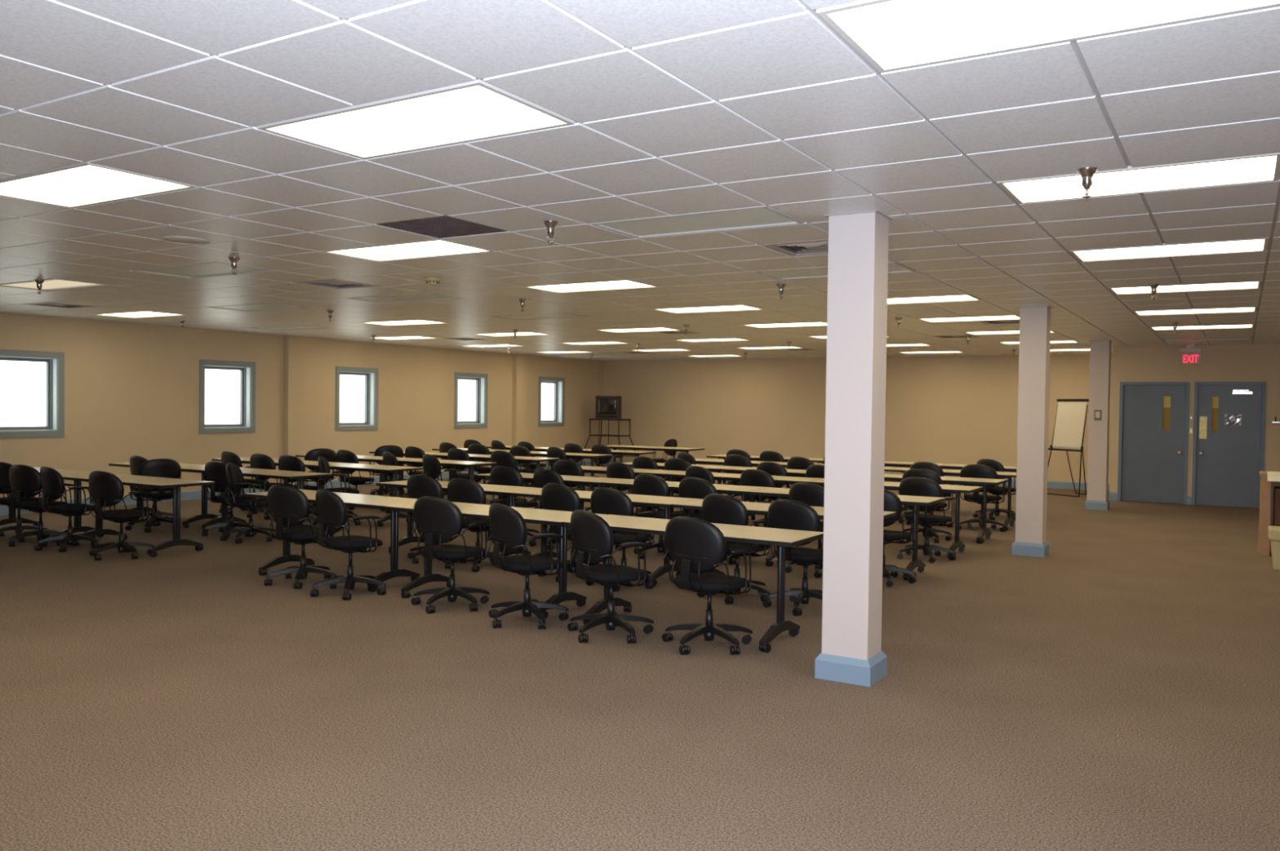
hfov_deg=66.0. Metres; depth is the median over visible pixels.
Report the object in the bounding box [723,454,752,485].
office chair
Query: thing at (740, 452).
office chair
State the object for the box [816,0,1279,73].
ceiling light
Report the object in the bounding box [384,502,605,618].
table
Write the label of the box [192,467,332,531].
table
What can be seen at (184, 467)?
table
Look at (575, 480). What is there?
table
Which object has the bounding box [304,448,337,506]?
office chair
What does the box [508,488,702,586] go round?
table
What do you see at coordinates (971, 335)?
ceiling vent
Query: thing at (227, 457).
office chair
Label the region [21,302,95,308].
ceiling vent
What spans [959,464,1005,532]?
office chair
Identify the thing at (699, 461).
table
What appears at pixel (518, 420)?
pillar
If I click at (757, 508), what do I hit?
table
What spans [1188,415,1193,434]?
light switch
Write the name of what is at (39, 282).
sprinkler
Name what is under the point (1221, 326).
ceiling light
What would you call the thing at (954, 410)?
wall
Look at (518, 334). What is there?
ceiling light
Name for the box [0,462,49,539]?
office chair
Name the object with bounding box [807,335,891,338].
ceiling light
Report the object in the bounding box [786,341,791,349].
sprinkler
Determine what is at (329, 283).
ceiling vent
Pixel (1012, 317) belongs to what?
ceiling light
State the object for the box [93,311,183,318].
ceiling light
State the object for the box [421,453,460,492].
office chair
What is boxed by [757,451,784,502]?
office chair
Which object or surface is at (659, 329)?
ceiling light
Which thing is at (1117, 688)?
floor
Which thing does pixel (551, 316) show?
ceiling light
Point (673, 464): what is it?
office chair
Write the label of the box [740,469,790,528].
office chair
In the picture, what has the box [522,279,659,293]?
ceiling light
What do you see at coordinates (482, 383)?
window
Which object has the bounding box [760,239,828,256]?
ceiling vent
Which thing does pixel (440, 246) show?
ceiling light
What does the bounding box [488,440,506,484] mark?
office chair
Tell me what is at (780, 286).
sprinkler
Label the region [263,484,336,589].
office chair
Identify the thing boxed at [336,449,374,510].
office chair
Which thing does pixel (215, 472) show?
office chair
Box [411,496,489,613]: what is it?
office chair
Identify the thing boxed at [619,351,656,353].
ceiling vent
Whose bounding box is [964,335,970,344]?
sprinkler
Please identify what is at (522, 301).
sprinkler
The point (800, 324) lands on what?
ceiling light
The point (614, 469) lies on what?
office chair
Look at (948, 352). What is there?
ceiling light
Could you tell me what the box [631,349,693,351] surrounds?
ceiling light
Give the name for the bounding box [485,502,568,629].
office chair
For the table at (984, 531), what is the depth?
11.92 m
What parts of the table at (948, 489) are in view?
under rail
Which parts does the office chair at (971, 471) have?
arm frame, seat, arm frame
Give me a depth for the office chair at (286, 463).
12.95 m
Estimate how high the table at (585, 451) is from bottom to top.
0.739 m
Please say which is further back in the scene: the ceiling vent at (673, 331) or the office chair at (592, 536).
the ceiling vent at (673, 331)
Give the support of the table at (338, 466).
on the floor
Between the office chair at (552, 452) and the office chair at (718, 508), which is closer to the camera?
the office chair at (718, 508)
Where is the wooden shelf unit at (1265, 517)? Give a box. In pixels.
[1257,471,1279,556]
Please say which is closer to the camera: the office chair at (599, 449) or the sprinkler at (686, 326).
the sprinkler at (686, 326)
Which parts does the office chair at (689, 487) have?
seat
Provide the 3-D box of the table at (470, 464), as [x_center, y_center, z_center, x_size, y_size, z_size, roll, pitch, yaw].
[-2.997,0.889,14.478,1.794,0.739,0.625,1,1,32]
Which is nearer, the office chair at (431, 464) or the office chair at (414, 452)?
the office chair at (431, 464)
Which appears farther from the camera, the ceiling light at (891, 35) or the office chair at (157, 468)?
the office chair at (157, 468)
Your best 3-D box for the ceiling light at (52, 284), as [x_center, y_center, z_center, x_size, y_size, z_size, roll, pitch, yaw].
[-5.903,-1.453,9.892,1.191,0.097,0.582,1,1,31]
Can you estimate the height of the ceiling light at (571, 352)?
0.097 m
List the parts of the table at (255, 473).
under rail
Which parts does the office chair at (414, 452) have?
seat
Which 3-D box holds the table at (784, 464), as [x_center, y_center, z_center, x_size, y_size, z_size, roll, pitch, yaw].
[2.829,0.960,14.535,1.794,0.739,0.625,1,1,32]
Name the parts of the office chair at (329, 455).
seat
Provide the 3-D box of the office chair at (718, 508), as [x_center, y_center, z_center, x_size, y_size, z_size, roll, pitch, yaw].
[0.834,0.999,8.238,0.596,0.881,0.590,0,2,-44]
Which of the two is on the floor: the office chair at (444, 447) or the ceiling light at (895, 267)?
the office chair at (444, 447)
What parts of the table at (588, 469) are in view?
under rail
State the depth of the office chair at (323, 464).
12.70 m
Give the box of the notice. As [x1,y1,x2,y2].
[1224,414,1241,425]
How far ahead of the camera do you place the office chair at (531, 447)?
18.53 m
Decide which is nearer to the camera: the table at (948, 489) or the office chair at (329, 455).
the table at (948, 489)
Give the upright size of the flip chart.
1.811 m
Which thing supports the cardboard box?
on the wooden shelf unit at (1265, 517)
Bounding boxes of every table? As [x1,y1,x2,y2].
[0,467,113,542]
[62,474,214,557]
[108,462,226,528]
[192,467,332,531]
[211,457,318,509]
[244,488,419,592]
[295,454,399,496]
[303,462,423,527]
[368,450,472,496]
[376,457,496,497]
[376,480,542,565]
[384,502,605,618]
[431,448,509,481]
[468,453,559,502]
[475,472,628,536]
[486,445,564,451]
[508,451,612,491]
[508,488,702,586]
[562,448,656,486]
[563,515,823,653]
[579,466,685,512]
[601,479,773,559]
[606,444,704,462]
[622,462,739,507]
[663,457,782,503]
[671,499,896,574]
[674,472,824,515]
[706,454,813,494]
[722,466,806,519]
[749,488,945,580]
[776,462,895,488]
[809,458,914,511]
[809,480,982,557]
[884,473,1007,543]
[886,467,1016,530]
[927,463,1048,514]
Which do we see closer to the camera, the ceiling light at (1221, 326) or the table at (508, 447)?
the ceiling light at (1221, 326)
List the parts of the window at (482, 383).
sash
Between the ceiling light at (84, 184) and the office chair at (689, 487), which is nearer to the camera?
the ceiling light at (84, 184)
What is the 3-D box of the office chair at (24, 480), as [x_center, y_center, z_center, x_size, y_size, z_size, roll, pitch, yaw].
[-6.579,0.853,10.767,0.608,0.881,0.614,1,1,22]
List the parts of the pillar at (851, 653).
baseboard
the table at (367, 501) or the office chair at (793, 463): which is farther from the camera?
the office chair at (793, 463)
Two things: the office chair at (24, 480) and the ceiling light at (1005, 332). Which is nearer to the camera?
the office chair at (24, 480)
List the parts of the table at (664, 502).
under rail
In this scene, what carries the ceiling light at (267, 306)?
attached to the grid
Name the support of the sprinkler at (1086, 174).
attached to the ceiling
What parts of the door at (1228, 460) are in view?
push plate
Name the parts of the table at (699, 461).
under rail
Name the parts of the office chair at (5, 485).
seat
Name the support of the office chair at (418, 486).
on the floor
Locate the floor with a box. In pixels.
[0,465,1279,850]
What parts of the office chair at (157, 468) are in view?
arm frame, seat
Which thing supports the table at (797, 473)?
on the floor
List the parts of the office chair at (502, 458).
arm frame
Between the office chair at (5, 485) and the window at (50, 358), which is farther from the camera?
the window at (50, 358)
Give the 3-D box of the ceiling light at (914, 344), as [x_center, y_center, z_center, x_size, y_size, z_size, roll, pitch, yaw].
[4.599,-1.491,17.776,1.191,0.097,0.582,1,1,31]
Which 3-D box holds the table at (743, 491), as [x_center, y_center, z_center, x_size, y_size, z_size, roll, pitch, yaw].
[0.499,1.013,10.703,1.794,0.739,0.625,1,1,32]
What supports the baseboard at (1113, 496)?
attached to the wall at (1257, 362)
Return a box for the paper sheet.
[1266,471,1279,481]
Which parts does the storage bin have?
lid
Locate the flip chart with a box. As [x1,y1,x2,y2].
[1047,399,1088,497]
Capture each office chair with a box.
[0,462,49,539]
[7,464,67,546]
[34,466,98,552]
[86,471,155,560]
[124,458,181,533]
[128,455,173,525]
[201,461,256,537]
[218,451,264,515]
[220,462,276,543]
[246,453,293,519]
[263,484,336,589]
[278,455,322,519]
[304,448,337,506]
[310,488,386,600]
[312,456,360,525]
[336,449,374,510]
[368,444,404,497]
[380,451,415,513]
[403,446,424,497]
[406,475,448,564]
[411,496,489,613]
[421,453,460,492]
[438,442,468,471]
[444,478,508,572]
[447,448,483,481]
[463,440,490,484]
[467,444,492,484]
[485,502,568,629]
[487,466,539,542]
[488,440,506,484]
[488,450,528,505]
[509,445,542,497]
[517,441,546,484]
[528,469,585,551]
[537,483,600,582]
[545,446,580,471]
[553,460,598,491]
[564,443,591,490]
[567,510,653,644]
[586,487,657,591]
[589,444,623,491]
[606,462,635,531]
[632,456,664,516]
[633,474,686,559]
[652,439,678,481]
[662,516,755,655]
[663,457,702,516]
[677,452,696,464]
[678,477,735,564]
[684,466,733,496]
[697,493,769,604]
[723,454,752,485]
[725,449,751,502]
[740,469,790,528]
[754,462,789,527]
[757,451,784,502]
[762,499,822,616]
[785,483,824,577]
[786,457,813,488]
[805,464,824,524]
[882,488,916,587]
[897,477,956,563]
[902,468,951,543]
[906,462,953,528]
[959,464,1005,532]
[973,458,1016,520]
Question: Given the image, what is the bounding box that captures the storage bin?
[1267,525,1279,570]
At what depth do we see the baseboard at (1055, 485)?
20.05 m
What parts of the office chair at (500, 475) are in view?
seat, arm frame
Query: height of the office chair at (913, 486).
0.881 m
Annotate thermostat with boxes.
[1093,409,1102,420]
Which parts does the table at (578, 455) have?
under rail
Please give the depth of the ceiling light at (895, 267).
8.26 m
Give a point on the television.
(606, 406)
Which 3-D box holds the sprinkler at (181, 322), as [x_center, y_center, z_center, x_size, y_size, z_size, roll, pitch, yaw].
[-6.581,-1.439,14.166,0.092,0.134,0.092,0,1,-10]
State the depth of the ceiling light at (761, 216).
6.09 m
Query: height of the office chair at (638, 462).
0.881 m
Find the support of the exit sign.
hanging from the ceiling
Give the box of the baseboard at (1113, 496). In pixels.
[1109,492,1191,505]
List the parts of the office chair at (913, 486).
seat, arm frame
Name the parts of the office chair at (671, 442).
seat, backrest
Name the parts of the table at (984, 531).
under rail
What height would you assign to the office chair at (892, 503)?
0.881 m
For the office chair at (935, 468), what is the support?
on the floor
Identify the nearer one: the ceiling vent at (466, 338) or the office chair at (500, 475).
the office chair at (500, 475)
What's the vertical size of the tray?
0.035 m
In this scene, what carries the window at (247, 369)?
in the wall at (131, 389)
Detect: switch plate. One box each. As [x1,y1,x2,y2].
[1188,427,1192,434]
[1189,415,1193,421]
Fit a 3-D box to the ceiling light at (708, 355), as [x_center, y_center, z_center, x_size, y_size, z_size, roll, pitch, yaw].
[1.699,-1.625,22.391,1.191,0.097,0.582,1,1,31]
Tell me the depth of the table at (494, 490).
10.23 m
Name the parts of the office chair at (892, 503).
seat, arm frame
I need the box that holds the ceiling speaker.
[160,235,211,244]
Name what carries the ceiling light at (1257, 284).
attached to the grid
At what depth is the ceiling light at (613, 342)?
18.32 m
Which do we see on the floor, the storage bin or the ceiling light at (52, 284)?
the storage bin
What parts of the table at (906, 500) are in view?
under rail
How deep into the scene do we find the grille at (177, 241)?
6.96 m
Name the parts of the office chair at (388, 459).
seat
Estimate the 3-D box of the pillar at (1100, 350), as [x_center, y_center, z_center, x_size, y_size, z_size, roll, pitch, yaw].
[7.454,-0.008,16.008,0.336,2.729,0.316,1,1,31]
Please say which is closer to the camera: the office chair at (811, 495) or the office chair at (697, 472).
the office chair at (811, 495)
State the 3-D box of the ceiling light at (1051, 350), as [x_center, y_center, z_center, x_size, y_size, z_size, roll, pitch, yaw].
[7.949,-1.466,18.593,1.191,0.097,0.582,1,1,31]
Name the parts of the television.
control panel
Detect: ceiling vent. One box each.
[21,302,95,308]
[291,279,381,288]
[376,215,507,238]
[442,337,484,340]
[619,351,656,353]
[650,330,698,334]
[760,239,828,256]
[782,348,815,351]
[934,334,979,338]
[977,320,1019,324]
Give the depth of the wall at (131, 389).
16.48 m
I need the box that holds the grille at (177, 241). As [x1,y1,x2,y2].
[164,238,206,244]
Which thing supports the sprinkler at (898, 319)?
attached to the ceiling
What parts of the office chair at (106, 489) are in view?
arm frame, backrest, seat, arm frame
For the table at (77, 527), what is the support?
on the floor
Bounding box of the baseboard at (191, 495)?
[0,461,601,515]
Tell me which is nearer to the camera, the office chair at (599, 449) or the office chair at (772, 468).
the office chair at (772, 468)
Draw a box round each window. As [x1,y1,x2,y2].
[0,349,64,438]
[199,359,255,434]
[335,366,378,431]
[453,372,488,428]
[537,376,564,426]
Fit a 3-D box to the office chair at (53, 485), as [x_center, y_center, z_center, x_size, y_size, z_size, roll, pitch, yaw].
[-6.080,0.865,10.479,0.609,0.881,0.616,2,2,39]
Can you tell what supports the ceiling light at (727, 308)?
attached to the grid
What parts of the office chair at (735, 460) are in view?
seat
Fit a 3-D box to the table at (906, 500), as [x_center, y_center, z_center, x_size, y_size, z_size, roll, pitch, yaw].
[2.031,1.052,9.759,1.794,0.739,0.625,1,1,31]
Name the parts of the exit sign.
panel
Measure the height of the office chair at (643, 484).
0.881 m
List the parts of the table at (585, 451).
under rail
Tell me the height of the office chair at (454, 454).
0.881 m
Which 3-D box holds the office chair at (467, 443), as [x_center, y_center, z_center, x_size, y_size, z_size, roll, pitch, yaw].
[-3.162,0.711,19.430,0.584,0.881,0.600,2,1,34]
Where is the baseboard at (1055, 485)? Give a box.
[602,460,1109,491]
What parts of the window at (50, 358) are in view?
sash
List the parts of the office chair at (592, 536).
arm frame, backrest, seat, arm frame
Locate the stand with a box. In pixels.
[580,418,636,465]
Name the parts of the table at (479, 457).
under rail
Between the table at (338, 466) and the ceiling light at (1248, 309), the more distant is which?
the table at (338, 466)
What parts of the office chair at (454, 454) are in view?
seat, arm frame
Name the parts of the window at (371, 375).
sash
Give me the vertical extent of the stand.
1.234 m
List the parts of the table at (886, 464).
under rail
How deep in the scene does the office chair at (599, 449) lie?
17.75 m
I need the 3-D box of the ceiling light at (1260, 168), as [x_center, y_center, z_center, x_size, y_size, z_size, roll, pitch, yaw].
[2.430,-1.242,4.827,1.191,0.097,0.582,1,1,31]
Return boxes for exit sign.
[1179,344,1201,364]
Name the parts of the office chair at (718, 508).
backrest, seat, arm frame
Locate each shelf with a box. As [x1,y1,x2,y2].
[588,418,631,421]
[590,434,629,436]
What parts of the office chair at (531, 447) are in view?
seat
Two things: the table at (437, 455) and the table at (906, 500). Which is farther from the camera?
the table at (437, 455)
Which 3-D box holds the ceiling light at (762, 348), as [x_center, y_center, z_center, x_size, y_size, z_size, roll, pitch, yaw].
[2.515,-1.543,19.042,1.191,0.097,0.582,1,1,31]
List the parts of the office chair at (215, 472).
arm frame, seat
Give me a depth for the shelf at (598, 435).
24.61 m
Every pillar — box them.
[283,335,304,484]
[511,354,525,445]
[814,210,893,687]
[1011,306,1053,557]
[1084,340,1112,510]
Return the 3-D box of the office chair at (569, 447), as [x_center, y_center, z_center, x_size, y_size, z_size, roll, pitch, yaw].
[-1.112,0.761,18.268,0.591,0.881,0.602,2,2,41]
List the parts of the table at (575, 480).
under rail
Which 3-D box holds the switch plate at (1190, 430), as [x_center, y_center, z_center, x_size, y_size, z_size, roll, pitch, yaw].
[9.446,0.092,16.901,0.060,0.100,0.006,1,1,31]
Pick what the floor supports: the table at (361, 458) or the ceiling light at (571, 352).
the table at (361, 458)
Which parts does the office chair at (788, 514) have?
seat, arm frame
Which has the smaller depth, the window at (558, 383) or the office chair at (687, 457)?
the office chair at (687, 457)
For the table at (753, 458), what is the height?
0.739 m
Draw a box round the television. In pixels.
[595,395,622,419]
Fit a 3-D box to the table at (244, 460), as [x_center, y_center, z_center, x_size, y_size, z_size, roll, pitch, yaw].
[-5.307,0.868,14.143,1.794,0.739,0.625,1,1,32]
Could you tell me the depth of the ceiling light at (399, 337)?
17.51 m
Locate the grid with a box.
[0,0,1279,346]
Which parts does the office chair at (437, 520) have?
arm frame, backrest, seat, arm frame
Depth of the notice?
16.60 m
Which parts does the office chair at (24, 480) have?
arm frame, seat, arm frame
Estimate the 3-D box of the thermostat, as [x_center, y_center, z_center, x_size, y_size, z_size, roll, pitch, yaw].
[7.374,-0.167,15.879,0.110,0.170,0.040,1,1,31]
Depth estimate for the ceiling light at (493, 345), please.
19.53 m
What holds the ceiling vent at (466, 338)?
attached to the grid
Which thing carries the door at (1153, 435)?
attached to the wall at (1257, 362)
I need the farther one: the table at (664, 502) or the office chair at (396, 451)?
the office chair at (396, 451)
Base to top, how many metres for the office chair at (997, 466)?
0.881 m
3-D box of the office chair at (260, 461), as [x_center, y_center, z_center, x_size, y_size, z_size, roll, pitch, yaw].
[-5.006,0.814,13.498,0.591,0.881,0.579,1,1,31]
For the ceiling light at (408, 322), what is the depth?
14.11 m
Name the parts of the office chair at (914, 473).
arm frame, seat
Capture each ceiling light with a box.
[0,161,196,208]
[0,278,113,291]
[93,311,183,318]
[131,261,276,279]
[206,302,309,311]
[257,79,574,159]
[321,238,494,262]
[346,292,464,303]
[358,320,447,325]
[369,336,439,340]
[462,344,522,347]
[471,332,548,337]
[492,312,591,320]
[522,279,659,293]
[534,351,590,353]
[559,341,627,345]
[589,204,804,238]
[595,327,681,333]
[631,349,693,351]
[653,304,764,313]
[675,337,748,342]
[688,355,743,357]
[736,346,804,349]
[742,321,826,328]
[754,261,915,279]
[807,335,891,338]
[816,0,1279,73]
[886,343,932,346]
[887,293,982,304]
[901,351,963,354]
[917,315,1019,322]
[964,329,1057,335]
[996,152,1279,204]
[998,340,1079,344]
[1049,349,1090,351]
[1069,237,1268,262]
[1108,280,1262,294]
[1133,306,1257,315]
[1150,324,1254,330]
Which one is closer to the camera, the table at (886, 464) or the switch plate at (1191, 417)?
the table at (886, 464)
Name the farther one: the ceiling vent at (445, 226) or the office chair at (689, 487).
the office chair at (689, 487)
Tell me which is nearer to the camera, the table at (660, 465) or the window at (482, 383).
the table at (660, 465)
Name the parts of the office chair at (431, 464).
backrest, arm frame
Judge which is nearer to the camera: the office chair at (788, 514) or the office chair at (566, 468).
the office chair at (788, 514)
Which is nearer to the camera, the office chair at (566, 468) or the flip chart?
the office chair at (566, 468)
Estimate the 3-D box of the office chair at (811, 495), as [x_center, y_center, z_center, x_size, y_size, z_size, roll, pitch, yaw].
[1.757,0.982,9.535,0.592,0.881,0.600,0,2,-45]
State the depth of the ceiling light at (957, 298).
10.23 m
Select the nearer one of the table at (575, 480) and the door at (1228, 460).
the table at (575, 480)
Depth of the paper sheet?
10.92 m
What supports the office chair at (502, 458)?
on the floor
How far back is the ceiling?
4.66 m
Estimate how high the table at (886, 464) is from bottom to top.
0.739 m
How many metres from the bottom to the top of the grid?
0.030 m
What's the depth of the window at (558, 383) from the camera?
24.22 m
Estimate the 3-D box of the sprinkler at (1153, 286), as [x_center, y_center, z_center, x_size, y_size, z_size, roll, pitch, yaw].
[4.548,-1.185,8.723,0.092,0.134,0.092,1,1,21]
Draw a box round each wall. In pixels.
[0,313,604,501]
[603,354,1112,484]
[1109,344,1279,496]
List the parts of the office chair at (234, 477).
backrest, arm frame, seat, arm frame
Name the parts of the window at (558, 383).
sash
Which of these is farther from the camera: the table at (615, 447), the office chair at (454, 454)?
the table at (615, 447)
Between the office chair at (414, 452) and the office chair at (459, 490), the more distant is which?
the office chair at (414, 452)
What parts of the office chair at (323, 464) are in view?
backrest, arm frame, arm frame, seat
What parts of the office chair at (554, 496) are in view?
seat, backrest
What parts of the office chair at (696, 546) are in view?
arm frame, seat, backrest, arm frame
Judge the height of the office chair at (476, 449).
0.881 m
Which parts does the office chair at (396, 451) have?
arm frame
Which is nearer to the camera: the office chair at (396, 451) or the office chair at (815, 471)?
the office chair at (815, 471)
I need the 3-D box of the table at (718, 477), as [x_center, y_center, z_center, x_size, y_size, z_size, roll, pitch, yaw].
[1.351,0.994,12.104,1.794,0.739,0.625,1,1,31]
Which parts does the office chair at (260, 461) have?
seat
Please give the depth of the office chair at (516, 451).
16.75 m
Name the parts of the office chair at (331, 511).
arm frame, backrest, seat, arm frame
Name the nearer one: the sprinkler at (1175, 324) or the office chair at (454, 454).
the sprinkler at (1175, 324)
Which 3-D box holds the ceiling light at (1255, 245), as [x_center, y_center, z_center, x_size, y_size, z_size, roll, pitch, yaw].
[3.697,-1.270,6.910,1.191,0.097,0.582,1,1,31]
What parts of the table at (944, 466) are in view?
under rail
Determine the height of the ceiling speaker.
0.010 m
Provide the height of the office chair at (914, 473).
0.881 m
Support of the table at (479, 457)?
on the floor
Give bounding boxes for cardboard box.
[1272,486,1279,526]
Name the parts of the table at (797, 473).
under rail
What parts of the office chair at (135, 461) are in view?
seat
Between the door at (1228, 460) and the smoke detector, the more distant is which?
the door at (1228, 460)
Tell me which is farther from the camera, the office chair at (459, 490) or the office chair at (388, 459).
the office chair at (388, 459)
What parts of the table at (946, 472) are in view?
under rail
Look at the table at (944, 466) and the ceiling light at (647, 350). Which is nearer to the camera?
the table at (944, 466)
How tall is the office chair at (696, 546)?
0.881 m
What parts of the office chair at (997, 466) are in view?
seat, arm frame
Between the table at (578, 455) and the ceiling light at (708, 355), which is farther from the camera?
the ceiling light at (708, 355)
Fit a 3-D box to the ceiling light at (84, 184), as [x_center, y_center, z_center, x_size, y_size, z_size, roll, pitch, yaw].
[-3.004,-1.319,5.277,1.191,0.097,0.582,1,1,31]
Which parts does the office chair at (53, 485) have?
arm frame, backrest, seat, arm frame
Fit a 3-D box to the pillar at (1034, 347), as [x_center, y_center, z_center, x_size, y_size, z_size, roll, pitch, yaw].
[4.342,0.062,10.891,0.336,2.729,0.316,1,1,31]
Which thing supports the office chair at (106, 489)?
on the floor
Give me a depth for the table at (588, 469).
12.84 m
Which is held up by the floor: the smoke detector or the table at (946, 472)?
the table at (946, 472)
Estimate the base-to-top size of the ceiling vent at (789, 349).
0.050 m
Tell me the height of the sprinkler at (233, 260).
0.134 m
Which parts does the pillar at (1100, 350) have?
baseboard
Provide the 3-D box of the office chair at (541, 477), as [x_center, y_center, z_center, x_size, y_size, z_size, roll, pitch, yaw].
[-0.881,0.918,11.037,0.590,0.881,0.596,2,2,42]
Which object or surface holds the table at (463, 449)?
on the floor
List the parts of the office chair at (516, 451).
seat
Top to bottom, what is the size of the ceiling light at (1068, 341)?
0.097 m
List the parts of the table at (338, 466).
under rail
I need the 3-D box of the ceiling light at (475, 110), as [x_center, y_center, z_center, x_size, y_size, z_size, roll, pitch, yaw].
[-0.920,-1.266,4.010,1.191,0.097,0.582,1,1,31]
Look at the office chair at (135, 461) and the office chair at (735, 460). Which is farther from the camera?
the office chair at (735, 460)
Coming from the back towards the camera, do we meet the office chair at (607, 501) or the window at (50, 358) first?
the window at (50, 358)
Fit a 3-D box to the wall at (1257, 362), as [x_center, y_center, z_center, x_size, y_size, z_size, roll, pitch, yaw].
[10.698,-0.032,16.230,5.320,2.847,0.150,1,1,31]
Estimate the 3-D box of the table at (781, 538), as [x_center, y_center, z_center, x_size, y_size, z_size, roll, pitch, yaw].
[0.361,1.090,7.013,1.794,0.739,0.625,1,1,32]
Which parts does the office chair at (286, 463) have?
seat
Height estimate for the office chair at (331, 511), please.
0.881 m
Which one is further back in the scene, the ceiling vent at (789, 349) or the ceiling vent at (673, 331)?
the ceiling vent at (789, 349)
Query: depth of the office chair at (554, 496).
8.91 m
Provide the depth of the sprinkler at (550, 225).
6.07 m
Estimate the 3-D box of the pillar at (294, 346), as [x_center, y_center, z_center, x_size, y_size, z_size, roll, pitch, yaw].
[-6.071,-0.203,17.290,0.120,2.729,0.340,1,1,31]
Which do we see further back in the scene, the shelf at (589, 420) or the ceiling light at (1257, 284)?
the shelf at (589, 420)
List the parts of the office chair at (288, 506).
arm frame, backrest, seat, arm frame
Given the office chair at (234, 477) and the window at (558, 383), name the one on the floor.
the office chair at (234, 477)
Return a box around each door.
[1117,382,1189,505]
[1191,382,1266,508]
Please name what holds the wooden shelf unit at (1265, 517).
on the floor
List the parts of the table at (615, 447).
under rail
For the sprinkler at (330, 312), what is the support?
attached to the ceiling
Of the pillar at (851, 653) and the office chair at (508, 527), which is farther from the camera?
the office chair at (508, 527)
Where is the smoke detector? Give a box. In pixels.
[424,277,440,285]
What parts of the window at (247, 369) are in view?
sash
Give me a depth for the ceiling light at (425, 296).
10.74 m
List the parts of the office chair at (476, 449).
seat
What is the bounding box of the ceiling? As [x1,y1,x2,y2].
[0,0,1279,361]
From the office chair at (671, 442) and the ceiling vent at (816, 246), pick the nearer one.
the ceiling vent at (816, 246)
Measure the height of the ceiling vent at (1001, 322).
0.050 m
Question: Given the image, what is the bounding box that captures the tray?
[1048,448,1083,452]
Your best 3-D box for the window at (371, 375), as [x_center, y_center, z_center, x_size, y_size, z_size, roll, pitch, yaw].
[-5.437,-0.505,18.656,0.272,1.190,1.040,1,1,31]
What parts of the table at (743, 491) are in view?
under rail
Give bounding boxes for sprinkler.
[33,279,44,293]
[178,320,185,330]
[227,257,240,275]
[326,310,333,321]
[511,329,518,338]
[518,298,526,311]
[543,220,558,244]
[683,324,689,334]
[776,283,786,298]
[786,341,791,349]
[894,317,902,328]
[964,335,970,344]
[1076,166,1097,198]
[1148,283,1159,299]
[1170,322,1178,333]
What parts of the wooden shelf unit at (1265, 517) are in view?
panel, panel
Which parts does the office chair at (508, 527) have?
arm frame, backrest, seat, arm frame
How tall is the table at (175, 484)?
0.739 m
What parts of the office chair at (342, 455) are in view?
seat, arm frame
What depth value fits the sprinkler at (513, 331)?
15.05 m
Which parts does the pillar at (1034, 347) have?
baseboard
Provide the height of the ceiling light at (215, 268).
0.097 m
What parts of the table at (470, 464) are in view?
under rail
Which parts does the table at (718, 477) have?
under rail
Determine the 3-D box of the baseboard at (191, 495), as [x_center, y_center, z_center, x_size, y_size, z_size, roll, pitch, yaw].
[-7.544,1.122,14.904,0.140,0.145,25.500,1,1,31]
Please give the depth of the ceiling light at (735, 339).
17.01 m
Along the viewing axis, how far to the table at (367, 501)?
8.61 m

